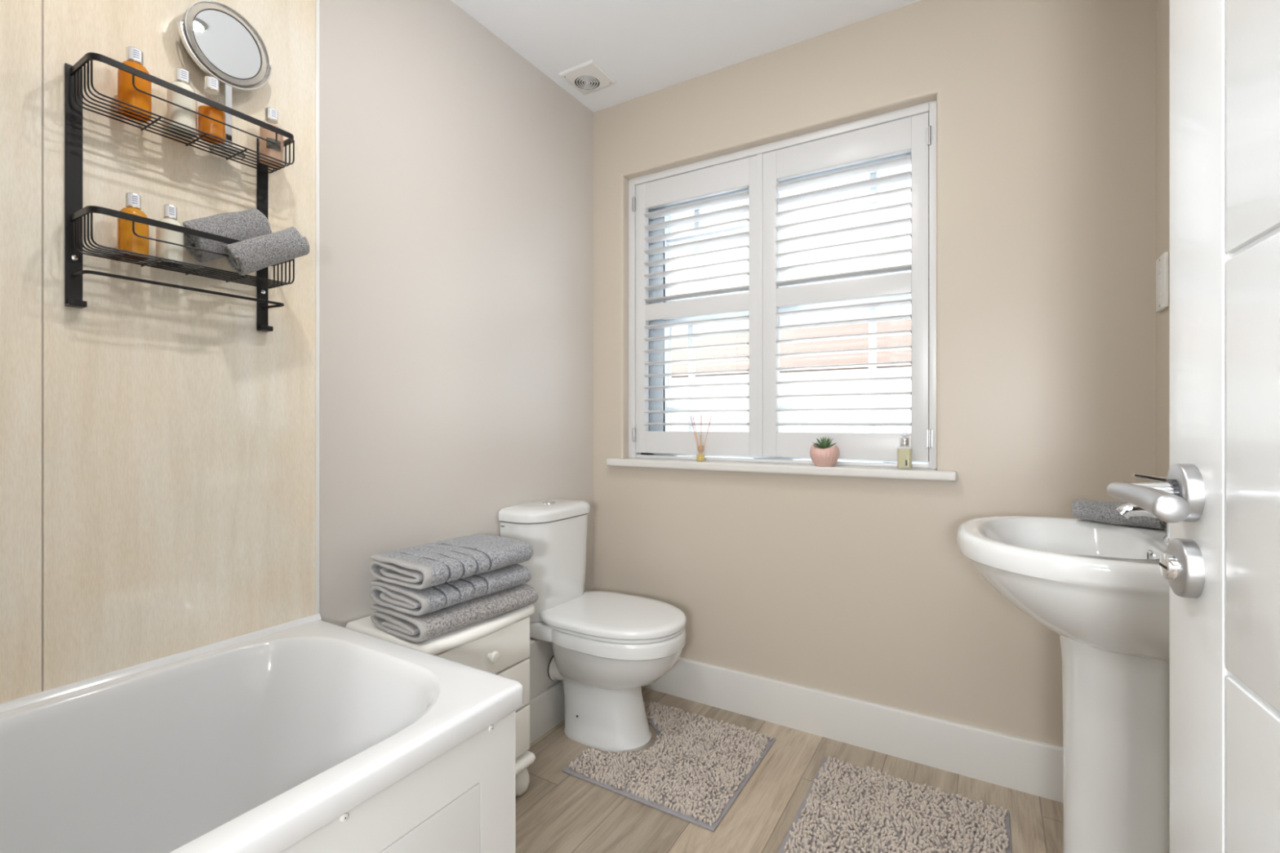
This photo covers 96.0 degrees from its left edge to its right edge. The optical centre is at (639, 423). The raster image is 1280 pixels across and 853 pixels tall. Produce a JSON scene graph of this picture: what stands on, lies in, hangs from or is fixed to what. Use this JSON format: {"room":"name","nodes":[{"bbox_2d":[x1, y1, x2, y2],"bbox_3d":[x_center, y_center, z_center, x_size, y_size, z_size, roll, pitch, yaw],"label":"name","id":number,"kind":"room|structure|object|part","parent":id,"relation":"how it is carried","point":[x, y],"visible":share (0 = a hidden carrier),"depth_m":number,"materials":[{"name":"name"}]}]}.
{"room":"bathroom","nodes":[
{"label":"bathroom","id":0,"kind":"room"},
{"bbox_2d":[41,0,593,691],"bbox_3d":[-0.941,-0.135,1.346,0.100,2.400,3.300,0,0,31],"label":"wall","id":1,"kind":"structure","parent":0,"point":[456,175],"depth_m":1.78,"materials":[{"name":"grey paint"}]},
{"bbox_2d":[0,0,41,703],"bbox_3d":[-1.410,-0.415,0.469,0.004,1.840,1.314,0,0,31],"label":"wall panel","id":2,"kind":"object","parent":1,"relation":"attached to","point":[20,20],"visible":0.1,"depth_m":1.01,"materials":[{"name":"beige light wood-grain laminate"}]},
{"bbox_2d":[42,0,315,691],"bbox_3d":[-0.943,-0.415,1.241,0.004,1.840,0.488,0,0,31],"label":"wall panel","id":3,"kind":"object","parent":1,"relation":"attached to","point":[179,433],"visible":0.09,"depth_m":1.19,"materials":[{"name":"beige light wood-grain laminate"}]},
{"bbox_2d":[64,52,294,332],"bbox_3d":[-0.915,-0.436,1.181,0.105,0.445,0.359,0,0,31],"label":"wall rack","id":4,"kind":"object","parent":3,"relation":"attached to","point":[74,211],"visible":0.94,"depth_m":1.08,"materials":[{"name":"black metal"}]},
{"bbox_3d":[-1.036,-0.436,1.058,0.026,0.445,0.024,0,0,31],"label":"post","id":5,"kind":"part","parent":4,"relation":"part of","materials":[{"name":"black metal"}]},
{"bbox_2d":[117,192,148,259],"bbox_3d":[-0.964,-0.375,1.097,0.045,0.118,0.045,0,0,31],"label":"toiletry bottle","id":6,"kind":"object","parent":4,"relation":"on","point":[127,240],"visible":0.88,"depth_m":1.08,"materials":[{"name":"orange plastic"}]},
{"bbox_2d":[132,195,137,204],"bbox_3d":[-0.955,-0.423,1.090,0.001,0.014,0.008,0,0,31],"label":"print","id":7,"kind":"object","parent":6,"relation":"on","point":[135,197],"depth_m":1.09,"materials":[{"name":"blue"}]},
{"bbox_2d":[117,46,151,121],"bbox_3d":[-0.963,-0.648,1.098,0.048,0.125,0.048,0,0,31],"label":"toiletry bottle","id":8,"kind":"object","parent":4,"relation":"on","point":[127,93],"visible":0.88,"depth_m":1.08,"materials":[{"name":"orange plastic"}]},
{"bbox_2d":[133,48,139,58],"bbox_3d":[-0.953,-0.699,1.091,0.001,0.014,0.009,0,0,31],"label":"print","id":9,"kind":"object","parent":8,"relation":"on","point":[135,51],"depth_m":1.09,"materials":[{"name":"blue"}]},
{"bbox_2d":[155,204,183,266],"bbox_3d":[-0.934,-0.374,1.146,0.044,0.115,0.044,0,0,31],"label":"toiletry bottle","id":10,"kind":"object","parent":4,"relation":"on","point":[163,250],"visible":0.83,"depth_m":1.13,"materials":[{"name":"beige plastic"}]},
{"bbox_2d":[168,206,174,215],"bbox_3d":[-0.925,-0.420,1.139,0.001,0.014,0.008,0,0,31],"label":"print","id":11,"kind":"object","parent":10,"relation":"on","point":[171,209],"depth_m":1.14,"materials":[{"name":"blue"}]},
{"bbox_2d":[166,67,197,137],"bbox_3d":[-0.924,-0.648,1.163,0.048,0.125,0.048,0,0,31],"label":"toiletry bottle","id":12,"kind":"object","parent":4,"relation":"on","point":[181,76],"visible":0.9,"depth_m":1.15,"materials":[{"name":"beige plastic"}]},
{"bbox_2d":[181,70,186,79],"bbox_3d":[-0.914,-0.699,1.155,0.001,0.014,0.009,0,0,31],"label":"print","id":13,"kind":"object","parent":12,"relation":"on","point":[184,73],"depth_m":1.16,"materials":[{"name":"blue"}]},
{"bbox_2d":[70,205,294,288],"bbox_3d":[-0.912,-0.346,1.183,0.102,0.073,0.352,0,0,31],"label":"basket","id":14,"kind":"object","parent":4,"relation":"on","point":[261,281],"depth_m":1.10,"materials":[{"name":"black metal"}]},
{"bbox_2d":[70,52,294,173],"bbox_3d":[-0.912,-0.616,1.183,0.102,0.073,0.352,0,0,31],"label":"basket","id":15,"kind":"object","parent":4,"relation":"on","point":[77,95],"depth_m":1.12,"materials":[{"name":"black metal"}]},
{"bbox_2d":[198,75,226,143],"bbox_3d":[-0.885,-0.648,1.191,0.048,0.125,0.048,0,0,31],"label":"toiletry bottle","id":16,"kind":"object","parent":4,"relation":"on","point":[211,84],"visible":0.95,"depth_m":1.18,"materials":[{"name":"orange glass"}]},
{"bbox_2d":[177,0,271,159],"bbox_3d":[-0.894,-0.743,1.249,0.064,0.314,0.175,0,0,31],"label":"vanity mirror","id":17,"kind":"object","parent":4,"relation":"on","point":[219,39],"visible":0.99,"depth_m":1.24,"materials":[{"name":"white plastic"}]},
{"bbox_3d":[-0.894,-0.664,1.249,0.009,0.140,0.014,0,0,31],"label":"stem","id":18,"kind":"part","parent":17,"relation":"part of","materials":[{"name":"silver metal"}]},
{"bbox_2d":[193,8,261,78],"bbox_3d":[-0.894,-0.819,1.249,0.008,0.132,0.132,0,0,31],"label":"mirror glass","id":19,"kind":"object","parent":17,"relation":"attached to","point":[226,45],"depth_m":1.24,"materials":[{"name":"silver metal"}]},
{"bbox_2d":[182,208,271,262],"bbox_3d":[-0.887,-0.406,1.240,0.069,0.144,0.176,0,0,27],"label":"hand towel","id":20,"kind":"object","parent":4,"relation":"on","point":[242,225],"visible":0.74,"depth_m":1.21,"materials":[{"name":"grey fabric"}]},
{"bbox_3d":[-0.868,-0.436,1.335,0.026,0.445,0.024,0,0,31],"label":"post","id":21,"kind":"part","parent":4,"relation":"part of","materials":[{"name":"black metal"}]},
{"bbox_2d":[223,226,309,275],"bbox_3d":[-0.799,-0.373,1.241,0.057,0.128,0.160,0,0,38],"label":"hand towel","id":22,"kind":"object","parent":4,"relation":"on","point":[252,255],"visible":1,"depth_m":1.22,"materials":[{"name":"grey fabric"}]},
{"bbox_2d":[259,106,283,168],"bbox_3d":[-0.836,-0.648,1.308,0.049,0.125,0.048,0,0,31],"label":"toiletry bottle","id":23,"kind":"object","parent":4,"relation":"on","point":[273,150],"visible":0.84,"depth_m":1.29,"materials":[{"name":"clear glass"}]},
{"bbox_2d":[315,0,319,613],"bbox_3d":[-0.813,-0.135,1.452,0.008,2.400,0.009,0,0,31],"label":"trim","id":24,"kind":"structure","parent":1,"relation":"attached to","point":[317,2],"depth_m":1.45,"materials":[{"name":"white plastic"}]},
{"bbox_2d":[526,637,560,699],"bbox_3d":[-0.335,0.902,2.120,0.135,0.325,0.708,0,0,31],"label":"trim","id":25,"kind":"structure","parent":1,"relation":"attached to","point":[541,652],"depth_m":1.98,"materials":[{"name":"white"}]},
{"bbox_2d":[527,680,564,743],"bbox_3d":[-0.271,0.996,2.081,0.013,0.139,0.708,0,0,31],"label":"baseboard","id":26,"kind":"structure","parent":1,"relation":"attached to","point":[547,708],"depth_m":1.99,"materials":[{"name":"white wood"}]},
{"bbox_2d":[451,0,919,112],"bbox_3d":[-0.164,-1.385,0.117,2.700,0.100,4.600,0,0,31],"label":"ceiling","id":27,"kind":"structure","parent":0,"point":[646,46],"depth_m":1.96,"materials":[{"name":"white paint"}]},
{"bbox_2d":[559,59,616,94],"bbox_3d":[-0.201,-1.328,2.221,0.156,0.014,0.156,0,0,31],"label":"ceiling vent","id":28,"kind":"object","parent":27,"relation":"in","point":[588,77],"visible":1,"depth_m":2.20,"materials":[{"name":"white plastic"}]},
{"bbox_2d":[576,75,598,88],"bbox_3d":[-0.205,-1.323,2.234,0.088,0.003,0.091,0,0,31],"label":"grille","id":29,"kind":"object","parent":28,"relation":"attached to","point":[582,82],"depth_m":2.24,"materials":[{"name":"white plastic"}]},
{"bbox_2d":[515,687,1062,852],"bbox_3d":[-0.164,1.115,0.117,2.700,0.100,4.600,0,0,31],"label":"floor","id":30,"kind":"structure","parent":0,"point":[558,811],"depth_m":1.61,"materials":[{"name":"brown wood"}]},
{"bbox_2d":[0,613,523,852],"bbox_3d":[-0.953,0.769,0.547,0.697,0.580,1.700,0,0,31],"label":"bathtub","id":31,"kind":"object","parent":30,"relation":"on","point":[310,734],"visible":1,"depth_m":1.08,"materials":[{"name":"white ceramic"}]},
{"bbox_3d":[-0.678,0.795,0.379,0.013,0.528,1.678,0,0,31],"label":"bath panel","id":32,"kind":"part","parent":31,"relation":"part of","materials":[{"name":"white plastic"}]},
{"bbox_2d":[345,604,535,796],"bbox_3d":[-0.528,0.795,1.590,0.342,0.540,0.395,0,0,31],"label":"base cabinet","id":33,"kind":"object","parent":30,"relation":"on","point":[499,645],"visible":0.31,"depth_m":1.56,"materials":[{"name":"beige paint"}]},
{"bbox_2d":[370,583,538,642],"bbox_3d":[-0.495,0.494,1.572,0.239,0.062,0.377,0,0,36],"label":"bath towel","id":34,"kind":"object","parent":33,"relation":"on","point":[411,628],"visible":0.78,"depth_m":1.46,"materials":[{"name":"grey fabric"}]},
{"bbox_2d":[368,563,531,615],"bbox_3d":[-0.506,0.432,1.567,0.238,0.063,0.355,0,0,34],"label":"bath towel","id":35,"kind":"object","parent":34,"relation":"on","point":[411,601],"visible":0.62,"depth_m":1.46,"materials":[{"name":"grey fabric"}]},
{"bbox_2d":[368,533,533,589],"bbox_3d":[-0.503,0.368,1.570,0.245,0.065,0.361,0,0,33],"label":"bath towel","id":36,"kind":"object","parent":35,"relation":"on","point":[441,562],"visible":1,"depth_m":1.49,"materials":[{"name":"grey fabric"}]},
{"bbox_3d":[-0.415,0.615,1.519,0.020,0.116,0.348,0,0,31],"label":"drawer","id":37,"kind":"part","parent":33,"relation":"part of","materials":[{"name":"beige paint"}]},
{"bbox_3d":[-0.387,0.615,1.519,0.028,0.030,0.030,0,0,31],"label":"knob","id":38,"kind":"part","parent":33,"relation":"part of","materials":[{"name":"beige paint"}]},
{"bbox_3d":[-0.415,0.743,1.519,0.020,0.127,0.348,0,0,31],"label":"drawer","id":39,"kind":"part","parent":33,"relation":"part of","materials":[{"name":"beige paint"}]},
{"bbox_3d":[-0.415,0.875,1.519,0.020,0.127,0.348,0,0,31],"label":"drawer","id":40,"kind":"part","parent":33,"relation":"part of","materials":[{"name":"beige paint"}]},
{"bbox_2d":[497,497,686,752],"bbox_3d":[-0.133,0.675,1.994,0.605,0.780,0.392,0,0,31],"label":"toilet","id":41,"kind":"object","parent":30,"relation":"on","point":[606,646],"visible":0.94,"depth_m":1.92,"materials":[{"name":"white ceramic"}]},
{"bbox_3d":[-0.322,0.314,2.096,0.175,0.046,0.370,0,0,31],"label":"cistern lid","id":42,"kind":"part","parent":41,"relation":"part of","materials":[{"name":"white ceramic"}]},
{"bbox_3d":[-0.084,0.650,1.975,0.501,0.028,0.374,0,0,31],"label":"lid","id":43,"kind":"part","parent":41,"relation":"part of","materials":[{"name":"white plastic"}]},
{"bbox_3d":[-0.076,0.672,1.970,0.470,0.012,0.360,0,0,31],"label":"seat","id":44,"kind":"part","parent":41,"relation":"part of","materials":[{"name":"white plastic"}]},
{"bbox_2d":[562,700,775,831],"bbox_3d":[0.109,1.053,1.848,0.504,0.022,0.510,0,0,31],"label":"bath mat","id":45,"kind":"object","parent":30,"relation":"on","point":[695,767],"visible":0.99,"depth_m":1.76,"materials":[{"name":"grey"}]},
{"bbox_2d":[777,755,1011,852],"bbox_3d":[0.587,1.053,1.354,0.494,0.023,0.814,0,0,31],"label":"bath mat","id":46,"kind":"object","parent":30,"relation":"on","point":[846,807],"visible":1,"depth_m":1.53,"materials":[{"name":"grey fabric"}]},
{"bbox_2d":[956,515,1169,852],"bbox_3d":[0.886,0.644,1.158,0.437,0.841,0.520,0,0,31],"label":"basin","id":47,"kind":"object","parent":30,"relation":"on","point":[1101,587],"visible":0.75,"depth_m":1.05,"materials":[{"name":"white ceramic"}]},
{"bbox_3d":[0.886,0.325,1.158,0.437,0.201,0.520,0,0,31],"label":"bowl","id":48,"kind":"part","parent":47,"relation":"part of","materials":[{"name":"white ceramic"}]},
{"bbox_2d":[1071,499,1166,529],"bbox_3d":[1.059,0.198,1.274,0.073,0.052,0.159,0,0,-33],"label":"hand towel","id":49,"kind":"object","parent":47,"relation":"on","point":[1105,512],"visible":0.66,"depth_m":1.27,"materials":[{"name":"grey fabric"}]},
{"bbox_2d":[1115,472,1169,543],"bbox_3d":[0.985,0.160,1.098,0.123,0.128,0.052,0,0,31],"label":"mixer tap","id":50,"kind":"object","parent":47,"relation":"on","point":[1127,510],"visible":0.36,"depth_m":1.10,"materials":[{"name":"silver metal"}]},
{"bbox_3d":[0.975,0.171,1.104,0.101,0.040,0.027,0,0,31],"label":"spout","id":51,"kind":"part","parent":50,"relation":"part of","materials":[{"name":"silver metal"}]},
{"bbox_3d":[0.990,0.108,1.095,0.082,0.025,0.032,0,0,31],"label":"lever","id":52,"kind":"part","parent":50,"relation":"part of","materials":[{"name":"silver metal"}]},
{"bbox_2d":[593,0,1155,746],"bbox_3d":[0.662,-0.135,2.130,2.031,2.400,0.300,0,0,31],"label":"wall","id":53,"kind":"structure","parent":0,"point":[864,588],"depth_m":1.77,"materials":[{"name":"beige paint"}]},
{"bbox_2d":[606,151,957,481],"bbox_3d":[0.468,-0.429,2.167,1.277,1.210,0.247,0,0,31],"label":"window","id":54,"kind":"structure","parent":53,"relation":"in","point":[891,473],"depth_m":2.19,"materials":[{"name":"white plastic"}]},
{"bbox_3d":[0.271,-0.167,2.372,0.468,0.581,0.060,0,0,31],"label":"sash","id":55,"kind":"part","parent":54,"relation":"part of","materials":[{"name":"white plastic"}]},
{"bbox_3d":[0.271,-0.730,2.372,0.468,0.488,0.060,0,0,31],"label":"sash","id":56,"kind":"part","parent":54,"relation":"part of","materials":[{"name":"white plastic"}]},
{"bbox_2d":[690,414,711,461],"bbox_3d":[0.233,0.056,2.207,0.091,0.178,0.034,0,0,31],"label":"reed diffuser","id":57,"kind":"object","parent":54,"relation":"on","point":[700,457],"visible":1,"depth_m":2.20,"materials":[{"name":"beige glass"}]},
{"bbox_3d":[0.450,0.161,2.136,1.277,0.031,0.176,0,0,31],"label":"sill","id":58,"kind":"part","parent":54,"relation":"part of","materials":[{"name":"white wood"}]},
{"bbox_2d":[628,100,936,469],"bbox_3d":[0.458,-0.442,2.152,1.162,1.180,0.069,0,0,31],"label":"plantation shutter","id":59,"kind":"object","parent":54,"relation":"attached to","point":[760,169],"visible":0.99,"depth_m":2.09,"materials":[{"name":"white paint"}]},
{"bbox_3d":[0.224,-0.438,2.287,0.552,1.122,0.033,0,0,31],"label":"panel","id":60,"kind":"part","parent":59,"relation":"part of","materials":[{"name":"white paint"}]},
{"bbox_3d":[0.697,-0.438,2.004,0.552,1.122,0.027,0,0,31],"label":"panel","id":61,"kind":"part","parent":59,"relation":"part of","materials":[{"name":"white paint"}]},
{"bbox_2d":[809,436,839,466],"bbox_3d":[0.628,0.095,1.963,0.096,0.100,0.096,0,0,31],"label":"potted succulent","id":62,"kind":"object","parent":54,"relation":"on","point":[823,455],"visible":1,"depth_m":1.93,"materials":[{"name":"pink ceramic"}]},
{"bbox_3d":[0.738,-0.167,2.089,0.560,0.581,0.060,0,0,31],"label":"sash","id":63,"kind":"part","parent":54,"relation":"part of","materials":[{"name":"white plastic"}]},
{"bbox_3d":[0.738,-0.730,2.089,0.560,0.488,0.060,0,0,31],"label":"sash","id":64,"kind":"part","parent":54,"relation":"part of","materials":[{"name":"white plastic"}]},
{"bbox_2d":[897,432,911,469],"bbox_3d":[0.843,0.087,1.835,0.042,0.116,0.043,0,0,31],"label":"soap bottle","id":65,"kind":"object","parent":54,"relation":"on","point":[904,455],"visible":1,"depth_m":1.82,"materials":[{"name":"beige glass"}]},
{"bbox_2d":[642,657,1062,803],"bbox_3d":[0.579,0.991,1.994,1.831,0.149,0.018,0,0,31],"label":"baseboard","id":66,"kind":"structure","parent":53,"relation":"attached to","point":[1024,765],"depth_m":1.86,"materials":[{"name":"white wood"}]},
{"bbox_2d":[1155,0,1169,476],"bbox_3d":[0.971,-0.135,0.775,0.100,2.400,2.300,0,0,31],"label":"wall","id":67,"kind":"structure","parent":0,"point":[1162,6],"depth_m":1.47,"materials":[{"name":"beige paint"}]},
{"bbox_2d":[1155,252,1168,311],"bbox_3d":[1.317,-0.355,1.455,0.010,0.135,0.086,0,0,31],"label":"socket","id":68,"kind":"object","parent":67,"relation":"attached to","point":[1162,262],"visible":1,"depth_m":1.44,"materials":[{"name":"white plastic"}]},
{"bbox_2d":[1155,267,1160,275],"bbox_3d":[1.319,-0.385,1.465,0.002,0.012,0.042,0,0,31],"label":"outlet","id":69,"kind":"object","parent":68,"relation":"attached to","point":[1157,269],"depth_m":1.47,"materials":[{"name":"white plastic"}]},
{"bbox_2d":[1155,280,1160,287],"bbox_3d":[1.319,-0.355,1.465,0.002,0.012,0.042,0,0,31],"label":"outlet","id":70,"kind":"object","parent":68,"relation":"attached to","point":[1157,282],"depth_m":1.47,"materials":[{"name":"white plastic"}]},
{"bbox_2d":[1155,292,1160,298],"bbox_3d":[1.319,-0.325,1.465,0.002,0.012,0.042,0,0,31],"label":"outlet","id":71,"kind":"object","parent":68,"relation":"attached to","point":[1157,294],"depth_m":1.47,"materials":[{"name":"white plastic"}]},
{"bbox_3d":[-0.124,-0.135,0.023,1.196,2.400,0.120,0,0,31],"label":"wall","id":72,"kind":"structure","parent":0,"visible":0},
{"bbox_2d":[1106,0,1279,852],"bbox_3d":[0.344,0.067,0.242,0.098,1.985,0.755,0,0,26],"label":"door","id":73,"kind":"structure","parent":72,"relation":"in","point":[1219,497],"depth_m":0.46,"materials":[{"name":"white wood"}]},
{"bbox_3d":[0.431,0.065,0.498,0.023,0.024,0.124,0,0,22],"label":"lever","id":74,"kind":"part","parent":73,"relation":"part of","materials":[{"name":"silver metal"}]},
{"bbox_3d":[0.486,0.132,0.529,0.008,0.024,0.024,0,0,26],"label":"release knob","id":75,"kind":"part","parent":73,"relation":"part of","materials":[{"name":"silver metal"}]},
{"bbox_3d":[0.495,0.063,0.525,0.012,0.052,0.052,0,0,26],"label":"handle","id":76,"kind":"part","parent":73,"relation":"part of","materials":[{"name":"silver metal"}]},
{"bbox_3d":[0.361,-0.302,0.234,0.006,0.332,0.514,0,0,26],"label":"panel","id":77,"kind":"part","parent":73,"relation":"part of","materials":[{"name":"white wood"}]},
{"bbox_3d":[0.361,0.034,0.234,0.006,0.331,0.514,0,0,26],"label":"panel","id":78,"kind":"part","parent":73,"relation":"part of","materials":[{"name":"white wood"}]},
{"bbox_3d":[0.361,0.366,0.234,0.006,0.327,0.514,0,0,26],"label":"panel","id":79,"kind":"part","parent":73,"relation":"part of","materials":[{"name":"white wood"}]},
{"label":"outside","id":80,"kind":"structure","parent":0,"visible":0},
{"bbox_3d":[11.157,4.165,19.331,30.000,0.200,39.400,0,0,31],"label":"ground","id":81,"kind":"structure","parent":80,"visible":0},
{"bbox_2d":[671,319,911,433],"bbox_3d":[6.285,0.390,19.004,22.600,7.350,7.060,0,0,31],"label":"neighbouring house","id":82,"kind":"structure","parent":81,"relation":"on","point":[899,416],"depth_m":16.41,"materials":[{"name":"white"}]}
]}

